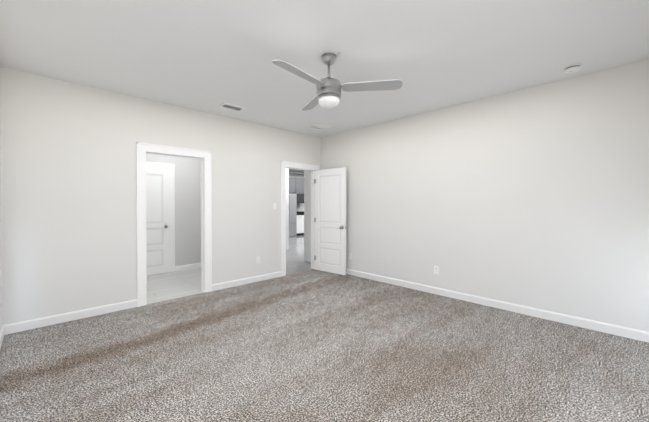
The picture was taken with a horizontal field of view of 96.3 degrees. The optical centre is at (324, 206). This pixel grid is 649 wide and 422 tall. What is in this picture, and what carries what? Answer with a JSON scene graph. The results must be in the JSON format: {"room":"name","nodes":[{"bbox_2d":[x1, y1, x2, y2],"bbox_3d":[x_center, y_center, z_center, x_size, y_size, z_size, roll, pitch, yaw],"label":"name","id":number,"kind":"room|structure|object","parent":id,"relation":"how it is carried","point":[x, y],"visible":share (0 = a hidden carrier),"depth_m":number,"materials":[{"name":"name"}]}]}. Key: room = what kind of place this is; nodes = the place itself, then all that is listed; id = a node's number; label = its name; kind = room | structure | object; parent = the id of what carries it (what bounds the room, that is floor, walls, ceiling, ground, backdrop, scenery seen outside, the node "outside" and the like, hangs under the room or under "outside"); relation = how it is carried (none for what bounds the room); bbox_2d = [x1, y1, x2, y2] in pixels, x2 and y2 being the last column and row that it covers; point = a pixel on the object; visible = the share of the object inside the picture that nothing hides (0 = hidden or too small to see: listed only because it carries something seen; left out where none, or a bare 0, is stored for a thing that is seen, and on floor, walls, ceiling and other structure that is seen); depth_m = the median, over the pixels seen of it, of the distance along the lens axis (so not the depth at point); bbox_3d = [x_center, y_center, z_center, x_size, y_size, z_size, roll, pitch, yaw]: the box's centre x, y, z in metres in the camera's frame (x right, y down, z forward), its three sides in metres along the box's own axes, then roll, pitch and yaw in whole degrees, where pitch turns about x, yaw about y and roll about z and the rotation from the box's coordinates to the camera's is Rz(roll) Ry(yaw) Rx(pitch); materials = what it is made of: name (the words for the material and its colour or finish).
{"room":"empty bedroom","nodes":[
{"label":"empty bedroom","id":0,"kind":"room"},
{"bbox_2d":[0,113,1,330],"bbox_3d":[-1.564,-0.043,1.104,0.120,2.725,5.040,0,1,-44],"label":"wall","id":1,"kind":"structure","parent":0,"point":[0,239],"depth_m":2.90,"materials":[{"name":"paint"}]},
{"bbox_2d":[0,325,7,348],"bbox_3d":[-1.558,1.269,1.205,0.014,0.100,4.920,0,1,-44],"label":"baseboard","id":2,"kind":"structure","parent":1,"relation":"attached to","point":[4,330],"depth_m":2.89,"materials":[{"name":"paint"}]},
{"bbox_2d":[0,67,320,324],"bbox_3d":[-1.718,-0.071,4.557,4.720,2.725,0.120,0,1,-44],"label":"wall","id":3,"kind":"structure","parent":0,"point":[68,199],"depth_m":3.50,"materials":[{"name":"paint"}]},
{"bbox_2d":[6,299,136,333],"bbox_3d":[-2.844,1.251,3.376,1.145,0.100,0.014,0,1,-44],"label":"baseboard","id":4,"kind":"structure","parent":3,"relation":"attached to","point":[80,314],"depth_m":3.30,"materials":[{"name":"paint"}]},
{"bbox_2d":[136,142,211,306],"bbox_3d":[-2.130,0.227,4.158,0.980,2.135,0.168,0,1,-44],"label":"trim","id":5,"kind":"structure","parent":3,"relation":"attached to","point":[144,149],"depth_m":4.05,"materials":[{"name":"paint"}]},
{"bbox_2d":[212,271,280,290],"bbox_3d":[-1.268,1.238,4.913,1.295,0.100,0.014,0,1,-44],"label":"baseboard","id":6,"kind":"structure","parent":3,"relation":"attached to","point":[223,285],"depth_m":4.84,"materials":[{"name":"paint"}]},
{"bbox_2d":[281,161,319,276],"bbox_3d":[-0.504,0.214,5.742,0.970,2.135,0.168,0,1,-44],"label":"trim","id":7,"kind":"structure","parent":3,"relation":"attached to","point":[285,165],"depth_m":5.45,"materials":[{"name":"paint"}]},
{"bbox_2d":[314,167,345,274],"bbox_3d":[0.103,0.267,5.670,0.768,2.013,0.165,0,1,40],"label":"bedroom door","id":8,"kind":"structure","parent":3,"relation":"in","point":[330,221],"depth_m":5.64,"materials":[{"name":"paint"}]},
{"bbox_2d":[146,154,200,265],"bbox_3d":[-3.096,-0.081,5.741,2.440,2.725,0.120,0,1,-44],"label":"wall","id":9,"kind":"structure","parent":0,"point":[187,211],"depth_m":5.92,"materials":[{"name":"paint"}]},
{"bbox_2d":[146,167,169,275],"bbox_3d":[-3.282,0.270,5.384,0.767,2.013,0.100,0,1,-44],"label":"hall door","id":10,"kind":"structure","parent":9,"relation":"in","point":[157,228],"depth_m":5.52,"materials":[{"name":"paint"}]},
{"bbox_2d":[146,161,200,271],"bbox_3d":[-3.047,0.217,5.693,2.200,2.130,0.020,0,1,-44],"label":"trim","id":11,"kind":"structure","parent":9,"relation":"attached to","point":[171,168],"depth_m":5.73,"materials":[{"name":"paint"}]},
{"bbox_2d":[147,235,312,303],"bbox_3d":[-0.618,1.272,9.729,11.540,0.052,5.965,0,1,-44],"label":"floor","id":12,"kind":"structure","parent":0,"point":[170,285],"depth_m":5.21,"materials":[{"name":"grey tile"}]},
{"bbox_2d":[289,194,296,236],"bbox_3d":[-1.721,0.339,12.070,0.900,1.780,0.781,0,1,-44],"label":"fridge","id":13,"kind":"object","parent":12,"relation":"on","point":[292,215],"visible":0.38,"depth_m":12.02,"materials":[{"name":"silver metal"}]},
{"bbox_2d":[297,215,303,234],"bbox_3d":[-1.267,0.784,12.630,0.507,0.880,0.631,0,1,-44],"label":"base cabinet","id":14,"kind":"object","parent":12,"relation":"on","point":[300,222],"depth_m":12.43,"materials":[{"name":"white wood"}]},
{"bbox_2d":[286,169,288,249],"bbox_3d":[-1.830,-0.099,7.841,2.065,2.725,0.120,0,1,-44],"label":"wall","id":15,"kind":"structure","parent":0,"point":[287,170],"depth_m":8.49,"materials":[{"name":"paint"}]},
{"bbox_2d":[289,169,303,172],"bbox_3d":[0.215,-1.604,10.598,9.100,0.080,5.850,0,1,-44],"label":"ceiling","id":16,"kind":"structure","parent":0,"point":[295,170],"depth_m":12.61,"materials":[{"name":"paint"}]},
{"bbox_2d":[289,173,303,177],"bbox_3d":[-1.785,-0.138,12.661,9.100,2.725,0.120,0,1,-44],"label":"wall","id":17,"kind":"structure","parent":0,"point":[290,174],"depth_m":13.08,"materials":[{"name":"paint"}]},
{"bbox_2d":[289,177,296,192],"bbox_3d":[-1.589,-0.924,12.472,0.515,0.700,0.414,0,1,-44],"label":"upper cabinet","id":18,"kind":"object","parent":17,"relation":"attached to","point":[296,185],"depth_m":12.45,"materials":[{"name":"grey wood"}]},
{"bbox_2d":[289,193,303,204],"bbox_3d":[-1.301,-0.366,12.740,0.585,0.420,0.418,0,1,-44],"label":"upper cabinet","id":19,"kind":"object","parent":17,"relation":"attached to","point":[300,196],"depth_m":12.72,"materials":[{"name":"grey wood"}]},
{"bbox_2d":[297,178,303,192],"bbox_3d":[-1.193,-0.927,12.858,0.679,0.700,0.414,0,1,-44],"label":"upper cabinet","id":20,"kind":"object","parent":17,"relation":"attached to","point":[300,181],"depth_m":12.74,"materials":[{"name":"grey wood"}]},
{"bbox_2d":[304,170,310,261],"bbox_3d":[-0.185,-0.089,6.638,0.120,2.725,0.720,0,1,-44],"label":"wall","id":21,"kind":"structure","parent":0,"point":[306,175],"depth_m":6.77,"materials":[{"name":"paint"}]},
{"bbox_2d":[0,269,648,421],"bbox_3d":[0.081,1.331,2.723,4.720,0.050,5.045,0,1,-44],"label":"floor","id":22,"kind":"structure","parent":0,"point":[313,345],"depth_m":2.44,"materials":[{"name":"grey carpet"}]},
{"bbox_2d":[0,0,648,137],"bbox_3d":[0.041,-1.459,2.741,4.720,0.080,5.160,0,1,-44],"label":"ceiling","id":23,"kind":"structure","parent":0,"point":[209,56],"depth_m":2.60,"materials":[{"name":"paint"}]},
{"bbox_2d":[219,102,245,111],"bbox_3d":[-1.313,-1.421,4.144,0.320,0.018,0.190,0,1,-44],"label":"ceiling vent","id":24,"kind":"object","parent":23,"relation":"in","point":[231,106],"visible":1,"depth_m":4.13,"materials":[{"name":"white plastic"}]},
{"bbox_2d":[307,122,330,129],"bbox_3d":[-0.098,-1.429,5.147,0.300,0.020,0.300,0,1,-44],"label":"ceiling vent","id":25,"kind":"object","parent":23,"relation":"in","point":[319,126],"visible":1,"depth_m":5.13,"materials":[{"name":"white plastic"}]},
{"bbox_2d":[272,53,402,109],"bbox_3d":[-0.066,-1.174,2.694,1.122,0.486,1.191,0,1,-44],"label":"ceiling fan","id":26,"kind":"object","parent":23,"relation":"hanging from","point":[328,95],"visible":1,"depth_m":2.66,"materials":[{"name":"silver metal"}]},
{"bbox_2d":[563,63,581,73],"bbox_3d":[2.519,-1.395,2.950,0.148,0.050,0.148,0,1,-44],"label":"smoke detector","id":27,"kind":"object","parent":23,"relation":"attached to","point":[572,68],"visible":1,"depth_m":2.91,"materials":[{"name":"white plastic"}]},
{"bbox_2d":[321,59,648,331],"bbox_3d":[1.730,-0.070,4.315,0.120,2.725,5.040,0,1,-44],"label":"wall","id":28,"kind":"structure","parent":0,"point":[537,197],"depth_m":3.55,"materials":[{"name":"paint"}]},
{"bbox_2d":[434,266,438,273],"bbox_3d":[1.656,0.933,4.307,0.008,0.115,0.070,0,1,-44],"label":"electrical outlet","id":29,"kind":"object","parent":28,"relation":"attached to","point":[436,269],"visible":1,"depth_m":4.30,"materials":[{"name":"white plastic"}]},
{"bbox_2d":[346,269,648,342],"bbox_3d":[1.631,1.243,4.313,0.040,0.100,4.920,0,1,-44],"label":"baseboard","id":30,"kind":"structure","parent":28,"relation":"attached to","point":[608,328],"depth_m":3.54,"materials":[{"name":"paint"}]}
]}

